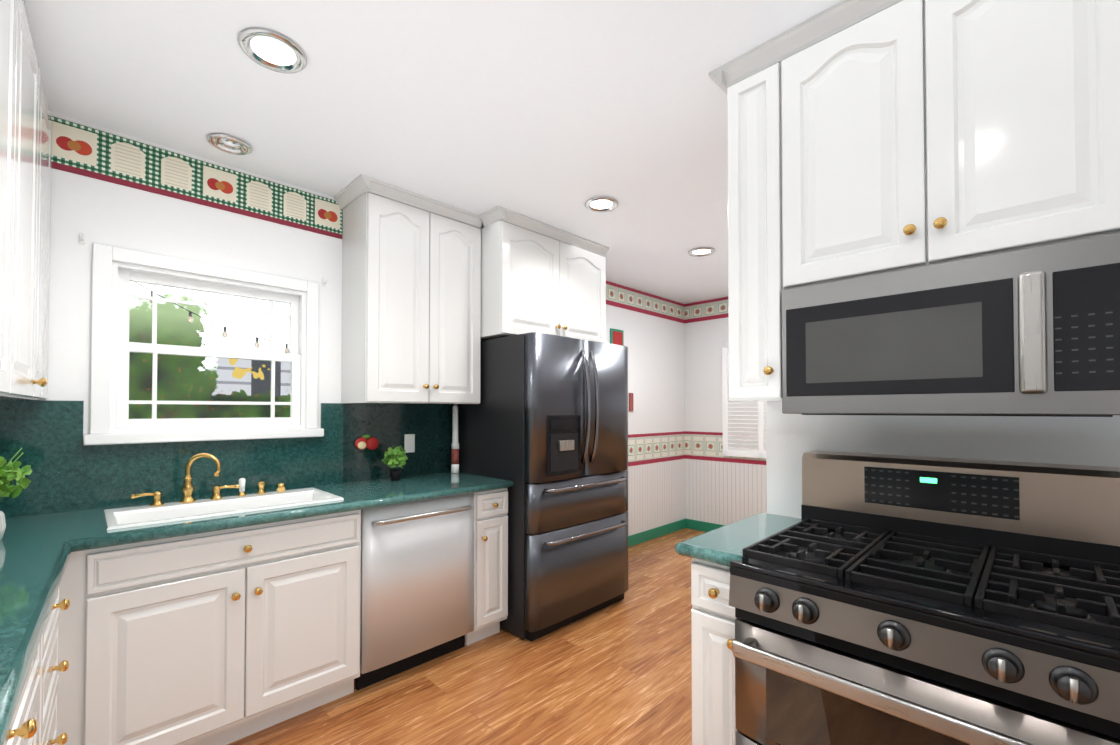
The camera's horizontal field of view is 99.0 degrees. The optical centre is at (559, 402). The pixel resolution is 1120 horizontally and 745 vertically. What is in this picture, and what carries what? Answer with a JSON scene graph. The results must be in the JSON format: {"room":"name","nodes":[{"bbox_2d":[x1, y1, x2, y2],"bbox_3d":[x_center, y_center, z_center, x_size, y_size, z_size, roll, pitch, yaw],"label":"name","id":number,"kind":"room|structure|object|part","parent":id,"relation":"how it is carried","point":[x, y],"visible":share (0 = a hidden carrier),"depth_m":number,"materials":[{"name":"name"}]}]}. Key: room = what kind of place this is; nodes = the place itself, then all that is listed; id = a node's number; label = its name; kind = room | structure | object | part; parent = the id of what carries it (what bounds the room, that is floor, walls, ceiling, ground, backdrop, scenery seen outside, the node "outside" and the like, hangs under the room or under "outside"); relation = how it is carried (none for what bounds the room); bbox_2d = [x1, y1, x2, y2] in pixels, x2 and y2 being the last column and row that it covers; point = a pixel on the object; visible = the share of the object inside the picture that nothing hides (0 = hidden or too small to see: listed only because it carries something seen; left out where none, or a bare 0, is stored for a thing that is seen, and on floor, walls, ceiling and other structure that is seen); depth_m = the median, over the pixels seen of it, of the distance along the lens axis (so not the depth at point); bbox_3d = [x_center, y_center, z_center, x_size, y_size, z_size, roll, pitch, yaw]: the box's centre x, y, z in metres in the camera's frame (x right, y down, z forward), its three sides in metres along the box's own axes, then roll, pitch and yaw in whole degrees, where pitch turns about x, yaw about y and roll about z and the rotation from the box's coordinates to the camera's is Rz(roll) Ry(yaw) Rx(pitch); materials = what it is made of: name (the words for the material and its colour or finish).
{"room":"kitchen","nodes":[
{"label":"kitchen","id":0,"kind":"room"},
{"bbox_2d":[41,112,684,434],"bbox_3d":[-0.609,0.111,3.477,0.100,2.550,5.650,-1,-1,45],"label":"wall","id":1,"kind":"structure","parent":0,"point":[93,210],"depth_m":2.32,"materials":[{"name":"paint"}]},
{"bbox_2d":[79,233,84,243],"bbox_3d":[-1.993,-0.690,1.993,0.053,0.045,0.016,-1,-1,45],"label":"curtain rod bracket","id":2,"kind":"object","parent":1,"relation":"attached to","point":[82,241],"depth_m":2.00,"materials":[{"name":"white plastic"}]},
{"bbox_2d":[50,114,342,238],"bbox_3d":[-1.688,-1.062,2.340,0.004,0.220,1.210,-1,-1,45],"label":"wallpaper border","id":3,"kind":"object","parent":1,"relation":"attached to","point":[82,149],"depth_m":2.25,"materials":[{"name":"multicoloured paper"}]},
{"bbox_2d":[83,243,323,445],"bbox_3d":[-1.686,-0.244,2.361,0.160,0.855,0.940,-1,-1,45],"label":"window","id":4,"kind":"structure","parent":1,"relation":"in","point":[106,266],"depth_m":2.26,"materials":[{"name":"white wood"}]},
{"bbox_3d":[-1.706,-0.236,2.381,0.067,0.710,0.740,-1,-1,45],"label":"window sash","id":5,"kind":"part","parent":4,"relation":"part of","materials":[{"name":"white wood"}]},
{"bbox_2d":[0,400,453,517],"bbox_3d":[-1.648,0.241,2.355,0.010,0.485,2.595,-1,-1,45],"label":"backsplash","id":6,"kind":"structure","parent":1,"relation":"attached to","point":[70,471],"depth_m":2.27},
{"bbox_2d":[355,434,378,449],"bbox_3d":[-1.142,0.235,2.831,0.030,0.095,0.142,-1,-1,45],"label":"decor","id":7,"kind":"object","parent":6,"relation":"attached to","point":[363,443],"visible":1,"depth_m":2.83,"materials":[{"name":"red"}]},
{"bbox_2d":[404,434,414,452],"bbox_3d":[-0.956,0.259,3.037,0.004,0.116,0.070,-1,-1,45],"label":"electrical outlet plate","id":8,"kind":"object","parent":6,"relation":"attached to","point":[409,442],"visible":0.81,"depth_m":3.04,"materials":[{"name":"white plastic"}]},
{"bbox_2d":[323,278,327,285],"bbox_3d":[-1.312,-0.679,2.676,0.053,0.045,0.016,-1,-1,45],"label":"curtain rod bracket","id":9,"kind":"object","parent":1,"relation":"attached to","point":[325,280],"depth_m":2.69,"materials":[{"name":"white plastic"}]},
{"bbox_2d":[334,174,482,403],"bbox_3d":[-0.884,-0.584,2.866,0.380,1.180,0.780,-1,-1,45],"label":"upper cabinet","id":10,"kind":"object","parent":1,"relation":"attached to","point":[411,297],"visible":1,"depth_m":2.70,"materials":[{"name":"white wood"}]},
{"bbox_2d":[479,206,608,342],"bbox_3d":[-0.200,-0.788,3.413,0.580,0.755,1.044,-1,-1,45],"label":"upper cabinet","id":11,"kind":"object","parent":1,"relation":"attached to","point":[537,276],"visible":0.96,"depth_m":3.11,"materials":[{"name":"white wood"}]},
{"bbox_2d":[610,328,623,345],"bbox_3d":[0.543,-0.567,4.557,0.018,0.260,0.190,-1,-1,45],"label":"picture frame","id":12,"kind":"object","parent":1,"relation":"attached to","point":[616,336],"visible":0.58,"depth_m":4.54,"materials":[{"name":"red"}]},
{"bbox_2d":[629,393,632,410],"bbox_3d":[0.701,-0.005,4.709,0.015,0.180,0.060,-1,-1,45],"label":"picture","id":13,"kind":"object","parent":1,"relation":"attached to","point":[630,401],"visible":1,"depth_m":4.70},
{"bbox_2d":[628,518,685,546],"bbox_3d":[0.677,1.352,4.662,0.020,0.105,2.070,-1,-1,45],"label":"baseboard","id":14,"kind":"structure","parent":1,"relation":"attached to","point":[644,536],"depth_m":4.97,"materials":[{"name":"green wood"}]},
{"bbox_2d":[627,459,686,535],"bbox_3d":[0.673,0.965,4.672,0.008,0.680,2.070,-1,-1,45],"label":"wall","id":15,"kind":"structure","parent":1,"relation":"attached to","point":[668,492],"depth_m":5.00,"materials":[{"name":"white wood"}]},
{"bbox_2d":[23,0,842,302],"bbox_3d":[0.963,-1.214,1.930,4.540,0.050,5.850,-1,-1,45],"label":"ceiling","id":16,"kind":"structure","parent":0,"point":[557,113],"depth_m":1.86,"materials":[{"name":"paint"}]},
{"bbox_2d":[206,133,252,154],"bbox_3d":[-1.509,-1.196,2.185,0.174,0.060,0.174,-1,-1,45],"label":"recessed light","id":17,"kind":"object","parent":16,"relation":"in","point":[226,143],"visible":0.9,"depth_m":2.17,"materials":[{"name":"silver metal"}]},
{"bbox_2d":[238,28,306,72],"bbox_3d":[-0.971,-1.186,1.620,0.200,0.013,0.200,-1,-1,45],"label":"recessed light","id":18,"kind":"object","parent":16,"relation":"in","point":[272,50],"visible":1,"depth_m":1.61,"materials":[{"name":"white glass"}]},
{"bbox_2d":[584,197,617,211],"bbox_3d":[0.244,-1.167,2.823,0.200,0.013,0.200,-1,-1,45],"label":"recessed light","id":19,"kind":"object","parent":16,"relation":"in","point":[601,204],"visible":0.98,"depth_m":2.82,"materials":[{"name":"white glass"}]},
{"bbox_2d":[688,247,714,256],"bbox_3d":[1.085,-1.154,3.665,0.200,0.013,0.200,-1,-1,45],"label":"recessed light","id":20,"kind":"object","parent":16,"relation":"in","point":[701,251],"visible":0.98,"depth_m":3.66,"materials":[{"name":"white glass"}]},
{"bbox_2d":[227,528,705,744],"bbox_3d":[0.963,1.386,1.889,4.540,0.050,5.850,-1,-1,45],"label":"floor","id":21,"kind":"structure","parent":0,"point":[619,672],"depth_m":2.28,"materials":[{"name":"brown wood"}]},
{"bbox_2d":[3,660,58,744],"bbox_3d":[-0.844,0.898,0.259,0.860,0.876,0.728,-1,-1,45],"label":"base cabinet","id":22,"kind":"object","parent":21,"relation":"on","point":[33,721],"depth_m":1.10,"materials":[{"name":"white wood"}]},
{"bbox_2d":[0,511,83,744],"bbox_3d":[-1.236,0.447,0.683,2.927,0.040,0.750,-1,-1,45],"label":"countertop","id":23,"kind":"structure","parent":22,"relation":"on","point":[36,551],"depth_m":1.13,"materials":[{"name":"teal stone"}]},
{"bbox_2d":[0,448,31,539],"bbox_3d":[-1.830,0.293,1.494,0.235,0.292,0.242,-1,-1,45],"label":"plant","id":24,"kind":"object","parent":23,"relation":"on","point":[9,471],"visible":1,"depth_m":1.53,"materials":[{"name":"green plant"}]},
{"bbox_2d":[32,588,62,744],"bbox_3d":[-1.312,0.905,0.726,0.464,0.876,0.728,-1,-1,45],"label":"base cabinet","id":25,"kind":"object","parent":21,"relation":"on","point":[50,647],"depth_m":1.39,"materials":[{"name":"white wood"}]},
{"bbox_2d":[57,548,106,744],"bbox_3d":[-1.652,0.912,1.119,0.572,0.876,0.805,-1,-1,45],"label":"base cabinet","id":26,"kind":"object","parent":21,"relation":"on","point":[83,582],"depth_m":1.57,"materials":[{"name":"white wood"}]},
{"bbox_2d":[64,471,513,549],"bbox_3d":[-1.139,0.474,2.392,0.648,0.040,1.808,-1,-1,45],"label":"countertop","id":27,"kind":"structure","parent":26,"relation":"on","point":[365,494],"depth_m":2.09,"materials":[{"name":"green stone"}]},
{"bbox_2d":[130,453,284,505],"bbox_3d":[-1.554,0.333,2.163,0.112,0.214,0.580,-1,-1,45],"label":"faucet","id":28,"kind":"object","parent":27,"relation":"on","point":[187,488],"visible":1,"depth_m":2.11,"materials":[{"name":"gold metal"}]},
{"bbox_2d":[103,487,343,529],"bbox_3d":[-1.434,0.539,2.084,0.420,0.200,0.800,-1,-1,45],"label":"sink","id":29,"kind":"object","parent":27,"relation":"in","point":[125,517],"visible":0.21,"depth_m":2.07,"materials":[{"name":"ceramic"}]},
{"bbox_2d":[381,445,407,480],"bbox_3d":[-0.974,0.355,2.823,0.140,0.210,0.152,-1,-1,45],"label":"plant","id":30,"kind":"object","parent":27,"relation":"on","point":[398,456],"visible":1,"depth_m":2.80,"materials":[{"name":"green plant"}]},
{"bbox_2d":[451,406,458,472],"bbox_3d":[-0.693,0.243,3.164,0.052,0.445,0.052,-1,-1,45],"label":"bottle","id":31,"kind":"object","parent":27,"relation":"on","point":[455,456],"visible":0.98,"depth_m":3.15,"materials":[{"name":"white plastic"}]},
{"bbox_2d":[356,493,473,690],"bbox_3d":[-0.876,0.936,2.612,0.644,0.872,0.618,-1,-1,45],"label":"dishwasher","id":32,"kind":"object","parent":21,"relation":"on","point":[417,583],"visible":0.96,"depth_m":2.39,"materials":[{"name":"metal"}]},
{"bbox_2d":[465,488,507,644],"bbox_3d":[-0.599,0.940,2.947,0.615,0.876,0.235,-1,-1,45],"label":"base cabinet","id":33,"kind":"object","parent":21,"relation":"on","point":[490,507],"depth_m":2.72,"materials":[{"name":"white wood"}]},
{"bbox_2d":[457,332,627,640],"bbox_3d":[-0.083,0.495,3.272,0.845,1.775,0.910,-1,-1,45],"label":"fridge","id":34,"kind":"object","parent":21,"relation":"on","point":[543,425],"visible":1,"depth_m":2.91,"materials":[{"name":"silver metal"}]},
{"bbox_2d":[691,558,736,744],"bbox_3d":[0.671,0.919,1.625,0.186,0.875,0.640,-1,-1,45],"label":"base cabinet","id":35,"kind":"object","parent":21,"relation":"on","point":[713,617],"visible":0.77,"depth_m":1.44,"materials":[{"name":"white wood"}]},
{"bbox_2d":[675,513,800,566],"bbox_3d":[0.658,0.462,1.647,0.226,0.040,0.636,-1,-1,45],"label":"countertop","id":36,"kind":"structure","parent":35,"relation":"on","point":[725,545],"depth_m":1.55,"materials":[{"name":"teal stone"}]},
{"bbox_2d":[729,451,1119,744],"bbox_3d":[0.953,0.761,1.237,0.756,1.180,0.774,-1,-1,45],"label":"range","id":37,"kind":"object","parent":21,"relation":"on","point":[880,599],"visible":1,"depth_m":1.12,"materials":[{"name":"metal"}]},
{"bbox_2d":[684,296,765,432],"bbox_3d":[2.958,0.119,3.980,4.440,2.550,0.100,-1,-1,45],"label":"wall","id":38,"kind":"structure","parent":0,"point":[705,340],"depth_m":5.27,"materials":[{"name":"paint"}]},
{"bbox_2d":[606,281,728,322],"bbox_3d":[2.234,-1.048,3.202,4.340,0.220,2.050,-1,-1,45],"label":"top wall border of the nook","id":39,"kind":"object","parent":38,"relation":"attached to","point":[621,296],"visible":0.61,"depth_m":5.11,"materials":[{"name":"paper"}]},
{"bbox_2d":[628,431,765,465],"bbox_3d":[2.217,0.446,3.161,4.340,0.310,2.100,-1,-1,45],"label":"wallpaper border","id":40,"kind":"object","parent":38,"relation":"attached to","point":[648,448],"depth_m":5.14,"materials":[{"name":"beige paper"}]},
{"bbox_2d":[686,519,724,531],"bbox_3d":[2.952,1.340,3.884,4.340,0.105,0.018,-1,-1,45],"label":"baseboard","id":41,"kind":"structure","parent":38,"relation":"attached to","point":[691,524],"depth_m":5.26,"materials":[{"name":"green wood"}]},
{"bbox_2d":[687,459,766,524],"bbox_3d":[2.955,0.953,3.893,4.340,0.680,0.008,-1,-1,45],"label":"wall","id":42,"kind":"structure","parent":38,"relation":"attached to","point":[718,492],"depth_m":5.09,"materials":[{"name":"white wood"}]},
{"bbox_2d":[722,342,765,457],"bbox_3d":[2.026,-0.043,4.811,0.810,1.200,0.035,-1,-1,45],"label":"blinds","id":43,"kind":"object","parent":38,"relation":"attached to","point":[738,417],"visible":0.31,"depth_m":4.96,"materials":[{"name":"white plastic"}]},
{"bbox_2d":[766,402,1119,518],"bbox_3d":[1.682,0.075,1.171,2.278,2.550,0.120,-1,-1,45],"label":"wall","id":44,"kind":"structure","parent":0,"point":[791,439],"depth_m":1.56,"materials":[{"name":"paint"}]},
{"bbox_2d":[709,0,1119,401],"bbox_3d":[1.248,-0.606,1.263,1.648,1.185,0.370,-1,-1,45],"label":"upper cabinet","id":45,"kind":"object","parent":44,"relation":"attached to","point":[869,137],"visible":1,"depth_m":1.33,"materials":[{"name":"white wood"}]},
{"bbox_2d":[782,233,1119,416],"bbox_3d":[1.100,-0.166,1.399,0.756,0.406,0.371,-1,-1,45],"label":"microwave","id":46,"kind":"object","parent":45,"relation":"attached to","point":[1034,331],"visible":1,"depth_m":1.23,"materials":[{"name":"metal"}]},
{"label":"outside","id":47,"kind":"structure","parent":0,"visible":0},
{"bbox_2d":[129,281,290,418],"bbox_3d":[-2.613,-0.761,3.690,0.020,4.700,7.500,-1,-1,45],"label":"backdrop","id":48,"kind":"structure","parent":47,"point":[145,369],"depth_m":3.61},
{"bbox_3d":[-1.068,0.054,-0.125,4.540,2.550,0.100,-1,-1,45],"label":"wall","id":49,"kind":"structure","parent":0,"visible":0},
{"bbox_2d":[0,0,3,187],"bbox_3d":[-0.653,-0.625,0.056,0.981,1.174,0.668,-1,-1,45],"label":"upper cabinet","id":50,"kind":"object","parent":49,"relation":"attached to","point":[1,1],"depth_m":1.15,"materials":[{"name":"white wood"}]},
{"bbox_2d":[0,0,43,399],"bbox_3d":[-1.339,-0.615,0.740,0.957,1.174,0.668,-1,-1,45],"label":"upper cabinet","id":51,"kind":"object","parent":49,"relation":"attached to","point":[25,167],"depth_m":1.39,"materials":[{"name":"white wood"}]},
{"bbox_2d":[40,89,51,399],"bbox_3d":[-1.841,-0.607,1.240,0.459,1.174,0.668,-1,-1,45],"label":"upper cabinet","id":52,"kind":"object","parent":49,"relation":"attached to","point":[47,117],"depth_m":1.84,"materials":[{"name":"white wood"}]},
{"bbox_2d":[48,300,48,356],"bbox_3d":[-2.163,-0.602,1.562,0.453,1.174,0.668,-1,-1,45],"label":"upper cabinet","id":53,"kind":"object","parent":49,"relation":"attached to","point":[48,300],"depth_m":1.92,"materials":[{"name":"white wood"}]},
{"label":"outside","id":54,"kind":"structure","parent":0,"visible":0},
{"bbox_2d":[135,282,152,302],"bbox_3d":[-2.499,-0.657,2.869,0.034,0.109,0.077,-1,-1,45],"label":"string lights","id":55,"kind":"object","parent":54,"point":[135,282],"depth_m":2.88},
{"bbox_2d":[174,303,268,347],"bbox_3d":[-2.217,-0.494,3.149,0.034,0.233,0.513,-1,-1,45],"label":"string lights","id":56,"kind":"object","parent":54,"point":[225,333],"depth_m":3.14},
{"bbox_2d":[273,341,288,353],"bbox_3d":[-1.980,-0.388,3.385,0.034,0.079,0.095,-1,-1,45],"label":"string lights","id":57,"kind":"object","parent":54,"point":[285,351],"depth_m":3.41}
]}

